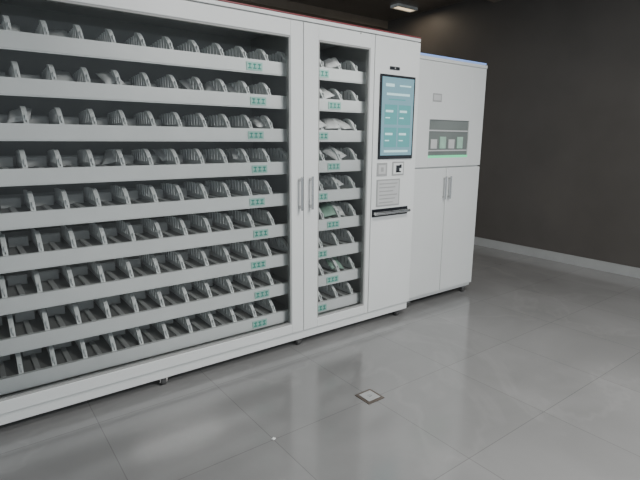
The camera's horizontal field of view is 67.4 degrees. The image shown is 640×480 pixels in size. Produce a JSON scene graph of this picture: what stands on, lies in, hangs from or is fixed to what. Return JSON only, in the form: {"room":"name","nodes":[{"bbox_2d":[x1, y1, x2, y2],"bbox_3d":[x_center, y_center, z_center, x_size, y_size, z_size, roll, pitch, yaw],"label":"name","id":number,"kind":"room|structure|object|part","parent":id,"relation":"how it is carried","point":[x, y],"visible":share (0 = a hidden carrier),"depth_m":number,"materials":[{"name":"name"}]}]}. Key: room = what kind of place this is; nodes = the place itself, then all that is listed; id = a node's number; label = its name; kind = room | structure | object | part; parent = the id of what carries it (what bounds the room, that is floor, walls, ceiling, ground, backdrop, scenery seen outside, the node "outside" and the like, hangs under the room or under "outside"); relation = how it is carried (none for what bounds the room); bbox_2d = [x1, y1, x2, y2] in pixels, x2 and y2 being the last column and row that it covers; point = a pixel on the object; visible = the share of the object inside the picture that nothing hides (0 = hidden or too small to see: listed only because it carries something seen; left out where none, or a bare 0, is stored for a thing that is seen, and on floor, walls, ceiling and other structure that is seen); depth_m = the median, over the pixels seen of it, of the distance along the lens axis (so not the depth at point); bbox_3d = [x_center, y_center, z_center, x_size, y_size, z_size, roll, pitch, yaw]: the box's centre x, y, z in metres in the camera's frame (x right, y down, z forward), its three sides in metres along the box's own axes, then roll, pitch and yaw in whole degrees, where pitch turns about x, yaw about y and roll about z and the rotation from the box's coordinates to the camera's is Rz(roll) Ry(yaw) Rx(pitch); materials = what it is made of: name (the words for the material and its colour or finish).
{"room":"pharmacy","nodes":[
{"label":"pharmacy","id":0,"kind":"room"},
{"bbox_2d":[0,244,639,479],"bbox_3d":[2.301,0.565,4.049,13.000,0.100,10.600,-8,15,-36],"label":"floor","id":1,"kind":"structure","parent":0,"point":[531,370],"depth_m":2.43,"materials":[{"name":"tile"}]},
{"bbox_2d":[158,310,399,384],"bbox_3d":[-0.617,0.663,3.119,2.670,0.052,0.565,-8,15,-36],"label":"castors","id":2,"kind":"object","parent":1,"relation":"on","point":[163,381],"visible":0.32,"depth_m":3.13,"materials":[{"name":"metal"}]},
{"bbox_2d":[0,0,347,396],"bbox_3d":[-0.628,-0.318,2.928,2.800,1.950,0.590,-8,15,-36],"label":"carcass","id":3,"kind":"object","parent":2,"relation":"on","point":[36,4],"visible":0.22,"depth_m":2.63},
{"bbox_2d":[0,0,302,414],"bbox_3d":[-0.836,-0.222,2.394,1.813,1.864,0.030,-8,15,-36],"label":"door","id":4,"kind":"structure","parent":3,"relation":"attached to","point":[183,9],"depth_m":2.64,"materials":[{"name":"white metal"}]},
{"bbox_2d":[0,0,291,401],"bbox_3d":[-0.837,-0.211,2.399,1.638,1.720,0.028,-8,15,-36],"label":"door gasket","id":5,"kind":"object","parent":4,"relation":"attached to","point":[34,390],"depth_m":2.63,"materials":[{"name":"rubber"}]},
{"bbox_2d":[299,177,302,210],"bbox_3d":[-0.116,-0.279,2.893,0.014,0.205,0.036,-8,15,-36],"label":"door handle","id":6,"kind":"object","parent":4,"relation":"attached to","point":[300,179],"depth_m":2.88,"materials":[{"name":"silver metal"}]},
{"bbox_2d":[0,4,365,322],"bbox_3d":[-0.772,-0.299,2.809,2.365,1.860,0.570,-8,15,-36],"label":"cabinet interior","id":7,"kind":"object","parent":3,"relation":"attached to","point":[27,19],"visible":0.19,"depth_m":2.86,"materials":[{"name":"black metal"}]},
{"bbox_2d":[0,15,285,76],"bbox_3d":[-0.978,-0.967,2.463,1.727,0.154,0.440,-8,15,-36],"label":"shelf","id":8,"kind":"object","parent":7,"relation":"attached to","point":[134,49],"visible":0.99,"depth_m":2.34,"materials":[{"name":"metal"}]},
{"bbox_2d":[0,179,286,230],"bbox_3d":[-0.983,-0.228,2.619,1.727,0.154,0.440,-8,15,-36],"label":"shelf","id":9,"kind":"object","parent":7,"relation":"attached to","point":[28,209],"visible":1,"depth_m":2.49,"materials":[{"name":"metal"}]},
{"bbox_2d":[0,148,286,186],"bbox_3d":[-0.982,-0.414,2.579,1.727,0.154,0.440,-8,15,-36],"label":"shelf","id":10,"kind":"object","parent":7,"relation":"attached to","point":[20,169],"visible":0.98,"depth_m":2.45,"materials":[{"name":"metal"}]},
{"bbox_2d":[0,106,286,141],"bbox_3d":[-0.980,-0.602,2.540,1.727,0.154,0.440,-8,15,-36],"label":"shelf","id":11,"kind":"object","parent":7,"relation":"attached to","point":[55,127],"visible":0.98,"depth_m":2.42,"materials":[{"name":"metal"}]},
{"bbox_2d":[0,61,286,108],"bbox_3d":[-0.979,-0.786,2.501,1.727,0.154,0.440,-8,15,-36],"label":"shelf","id":12,"kind":"object","parent":7,"relation":"attached to","point":[138,88],"visible":0.9,"depth_m":2.36,"materials":[{"name":"metal"}]},
{"bbox_2d":[0,237,287,315],"bbox_3d":[-0.985,0.143,2.697,1.727,0.154,0.440,-8,15,-36],"label":"shelf","id":13,"kind":"object","parent":7,"relation":"attached to","point":[27,290],"visible":0.78,"depth_m":2.56,"materials":[{"name":"metal"}]},
{"bbox_2d":[0,208,287,273],"bbox_3d":[-0.984,-0.043,2.658,1.727,0.154,0.440,-8,15,-36],"label":"shelf","id":14,"kind":"object","parent":7,"relation":"attached to","point":[32,249],"visible":0.93,"depth_m":2.52,"materials":[{"name":"metal"}]},
{"bbox_2d":[0,268,287,356],"bbox_3d":[-0.987,0.329,2.736,1.727,0.154,0.440,-8,15,-36],"label":"shelf","id":15,"kind":"object","parent":7,"relation":"attached to","point":[43,327],"visible":0.69,"depth_m":2.57,"materials":[{"name":"metal"}]},
{"bbox_2d":[0,298,287,394],"bbox_3d":[-0.988,0.510,2.774,1.727,0.154,0.440,-8,15,-36],"label":"shelf","id":16,"kind":"object","parent":7,"relation":"attached to","point":[19,371],"visible":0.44,"depth_m":2.59,"materials":[{"name":"metal"}]},
{"bbox_2d":[318,281,359,312],"bbox_3d":[-0.045,0.371,3.465,0.528,0.154,0.440,-8,15,-36],"label":"shelf","id":17,"kind":"object","parent":7,"relation":"attached to","point":[332,296],"visible":0.34,"depth_m":3.39,"materials":[{"name":"metal"}]},
{"bbox_2d":[318,255,360,286],"bbox_3d":[-0.044,0.190,3.427,0.528,0.154,0.440,-8,15,-36],"label":"shelf","id":18,"kind":"object","parent":7,"relation":"attached to","point":[326,275],"visible":0.36,"depth_m":3.35,"materials":[{"name":"metal"}]},
{"bbox_2d":[0,24,351,268],"bbox_3d":[-0.637,-0.404,2.788,1.950,1.413,0.251,-8,14,-33],"label":"packets","id":19,"kind":"object","parent":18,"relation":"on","point":[14,116],"visible":0.6,"depth_m":2.83},
{"bbox_2d":[318,228,361,259],"bbox_3d":[-0.042,0.004,3.388,0.528,0.154,0.440,-8,15,-36],"label":"shelf","id":20,"kind":"object","parent":7,"relation":"attached to","point":[331,244],"visible":0.45,"depth_m":3.33,"materials":[{"name":"metal"}]},
{"bbox_2d":[319,201,361,230],"bbox_3d":[-0.041,-0.181,3.349,0.528,0.154,0.440,-8,15,-36],"label":"shelf","id":21,"kind":"object","parent":7,"relation":"attached to","point":[336,221],"visible":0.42,"depth_m":3.26,"materials":[{"name":"metal"}]},
{"bbox_2d":[319,175,362,201],"bbox_3d":[-0.040,-0.367,3.310,0.528,0.154,0.440,-8,15,-36],"label":"shelf","id":22,"kind":"object","parent":7,"relation":"attached to","point":[348,191],"visible":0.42,"depth_m":3.23,"materials":[{"name":"metal"}]},
{"bbox_2d":[319,147,363,172],"bbox_3d":[-0.039,-0.553,3.271,0.528,0.154,0.440,-8,15,-36],"label":"shelf","id":23,"kind":"object","parent":7,"relation":"attached to","point":[326,163],"visible":0.45,"depth_m":3.18,"materials":[{"name":"metal"}]},
{"bbox_2d":[319,118,363,141],"bbox_3d":[-0.037,-0.741,3.232,0.528,0.154,0.440,-8,15,-36],"label":"shelf","id":24,"kind":"object","parent":7,"relation":"attached to","point":[325,135],"visible":0.46,"depth_m":3.13,"materials":[{"name":"metal"}]},
{"bbox_2d":[319,88,364,112],"bbox_3d":[-0.036,-0.925,3.193,0.528,0.154,0.440,-8,15,-36],"label":"shelf","id":25,"kind":"object","parent":7,"relation":"attached to","point":[336,103],"visible":0.46,"depth_m":3.10,"materials":[{"name":"metal"}]},
{"bbox_2d":[319,58,365,83],"bbox_3d":[-0.035,-1.106,3.155,0.528,0.154,0.440,-8,15,-36],"label":"shelf","id":26,"kind":"object","parent":7,"relation":"attached to","point":[351,75],"visible":0.44,"depth_m":3.05,"materials":[{"name":"metal"}]},
{"bbox_2d":[0,302,406,424],"bbox_3d":[-0.452,0.661,2.885,2.780,0.055,0.018,-8,15,-36],"label":"plinth","id":27,"kind":"object","parent":3,"relation":"attached to","point":[23,413],"visible":0.8,"depth_m":2.63,"materials":[{"name":"white metal"}]},
{"bbox_2d":[186,0,420,41],"bbox_3d":[-0.576,-1.243,2.671,2.800,0.047,0.504,-8,15,-36],"label":"trim","id":28,"kind":"structure","parent":3,"relation":"attached to","point":[221,3],"depth_m":2.72,"materials":[{"name":"white metal"}]},
{"bbox_2d":[303,22,374,329],"bbox_3d":[0.115,-0.362,3.091,0.554,1.864,0.030,-8,15,-36],"label":"door","id":29,"kind":"structure","parent":3,"relation":"attached to","point":[312,33],"depth_m":2.98,"materials":[{"name":"white metal"}]},
{"bbox_2d":[309,176,313,209],"bbox_3d":[-0.053,-0.288,2.939,0.014,0.205,0.036,-8,15,-36],"label":"door handle","id":30,"kind":"object","parent":29,"relation":"attached to","point":[311,179],"depth_m":2.93,"materials":[{"name":"silver metal"}]},
{"bbox_2d":[317,40,370,317],"bbox_3d":[0.142,-0.355,3.117,0.412,1.720,0.028,-8,15,-36],"label":"door gasket","id":31,"kind":"object","parent":29,"relation":"attached to","point":[320,41],"depth_m":3.17,"materials":[{"name":"rubber"}]},
{"bbox_2d":[367,35,420,311],"bbox_3d":[0.522,-0.417,3.364,0.422,1.864,0.071,-8,15,-36],"label":"control panel","id":32,"kind":"object","parent":3,"relation":"attached to","point":[390,238],"depth_m":3.40,"materials":[{"name":"white metal"}]},
{"bbox_2d":[377,163,386,175],"bbox_3d":[0.424,-0.481,3.279,0.095,0.090,0.006,-8,15,-36],"label":"card reader","id":33,"kind":"object","parent":32,"relation":"attached to","point":[381,167],"visible":1,"depth_m":3.28,"materials":[{"name":"white plastic"}]},
{"bbox_2d":[376,178,399,206],"bbox_3d":[0.476,-0.331,3.350,0.223,0.187,0.006,-8,15,-36],"label":"placard","id":34,"kind":"object","parent":32,"relation":"attached to","point":[387,190],"visible":1,"depth_m":3.35},
{"bbox_3d":[0.507,-0.198,3.380,0.350,0.055,0.041,-8,15,-36],"label":"pickup tray handle","id":35,"kind":"part","parent":32,"relation":"part of","materials":[{"name":"metal"}]},
{"bbox_2d":[390,66,399,69],"bbox_3d":[0.499,-1.142,3.192,0.090,0.020,0.008,-8,15,-36],"label":"bar","id":36,"kind":"object","parent":32,"relation":"attached to","point":[391,67],"visible":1,"depth_m":3.19,"materials":[{"name":"black plastic"}]},
{"bbox_3d":[0.524,-0.834,3.277,0.333,0.552,0.010,-8,15,-36],"label":"touchscreen bezel","id":37,"kind":"part","parent":32,"relation":"part of","materials":[{"name":"black plastic"}]},
{"bbox_2d":[380,76,413,155],"bbox_3d":[0.528,-0.837,3.271,0.301,0.510,0.003,-8,15,-36],"label":"touchscreen display","id":38,"kind":"object","parent":32,"relation":"attached to","point":[397,93],"visible":1,"depth_m":3.27,"materials":[{"name":"teal glass"}]},
{"bbox_2d":[392,161,403,175],"bbox_3d":[0.548,-0.502,3.369,0.115,0.095,0.006,-8,15,-36],"label":"scanner","id":39,"kind":"object","parent":32,"relation":"attached to","point":[397,167],"visible":1,"depth_m":3.37,"materials":[{"name":"white plastic"}]},
{"bbox_2d":[355,389,383,403],"bbox_3d":[0.260,0.818,2.516,0.110,0.009,0.110,-8,15,-36],"label":"socket","id":40,"kind":"object","parent":1,"relation":"on","point":[369,396],"visible":1,"depth_m":2.51,"materials":[{"name":"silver metal"}]},
{"bbox_3d":[0.260,0.816,2.516,0.080,0.005,0.080,-8,15,-36],"label":"lid","id":41,"kind":"part","parent":40,"relation":"part of","materials":[{"name":"metal"}]},
{"bbox_2d":[406,53,487,307],"bbox_3d":[0.839,-0.481,4.053,0.840,1.927,0.630,-8,15,-36],"label":"storage cabinet","id":42,"kind":"object","parent":1,"relation":"on","point":[451,93],"visible":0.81,"depth_m":3.81,"materials":[{"name":"white metal"}]},
{"bbox_3d":[1.008,-0.960,3.728,0.840,0.770,0.019,-8,15,-36],"label":"panel","id":43,"kind":"part","parent":42,"relation":"part of","materials":[{"name":"white metal"}]},
{"bbox_2d":[288,0,466,20],"bbox_3d":[2.337,-2.490,3.515,13.150,0.100,10.750,-8,15,-36],"label":"ceiling","id":44,"kind":"structure","parent":0,"point":[376,9],"depth_m":6.16,"materials":[{"name":"brown"}]},
{"bbox_2d":[390,3,417,12],"bbox_3d":[1.085,-2.991,6.186,0.360,0.035,0.140,-8,15,-36],"label":"recessed light","id":45,"kind":"object","parent":44,"relation":"in","point":[398,6],"depth_m":6.15,"materials":[{"name":"white plastic"}]},
{"bbox_2d":[384,0,639,267],"bbox_3d":[1.815,-1.495,6.300,0.150,3.000,5.800,-8,15,-36],"label":"wall","id":46,"kind":"structure","parent":0,"point":[559,167],"depth_m":5.22,"materials":[{"name":"grey paint"}]},
{"bbox_2d":[227,0,500,29],"bbox_3d":[-1.533,-2.528,4.059,7.600,0.100,2.050,-8,15,-36],"label":"trim","id":47,"kind":"structure","parent":46,"relation":"attached to","point":[281,5],"depth_m":6.25,"materials":[{"name":"paint"}]},
{"bbox_2d":[474,237,639,278],"bbox_3d":[1.741,-0.066,6.550,0.012,0.100,5.800,-8,15,-36],"label":"baseboard","id":48,"kind":"structure","parent":46,"relation":"attached to","point":[620,269],"depth_m":5.31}
]}

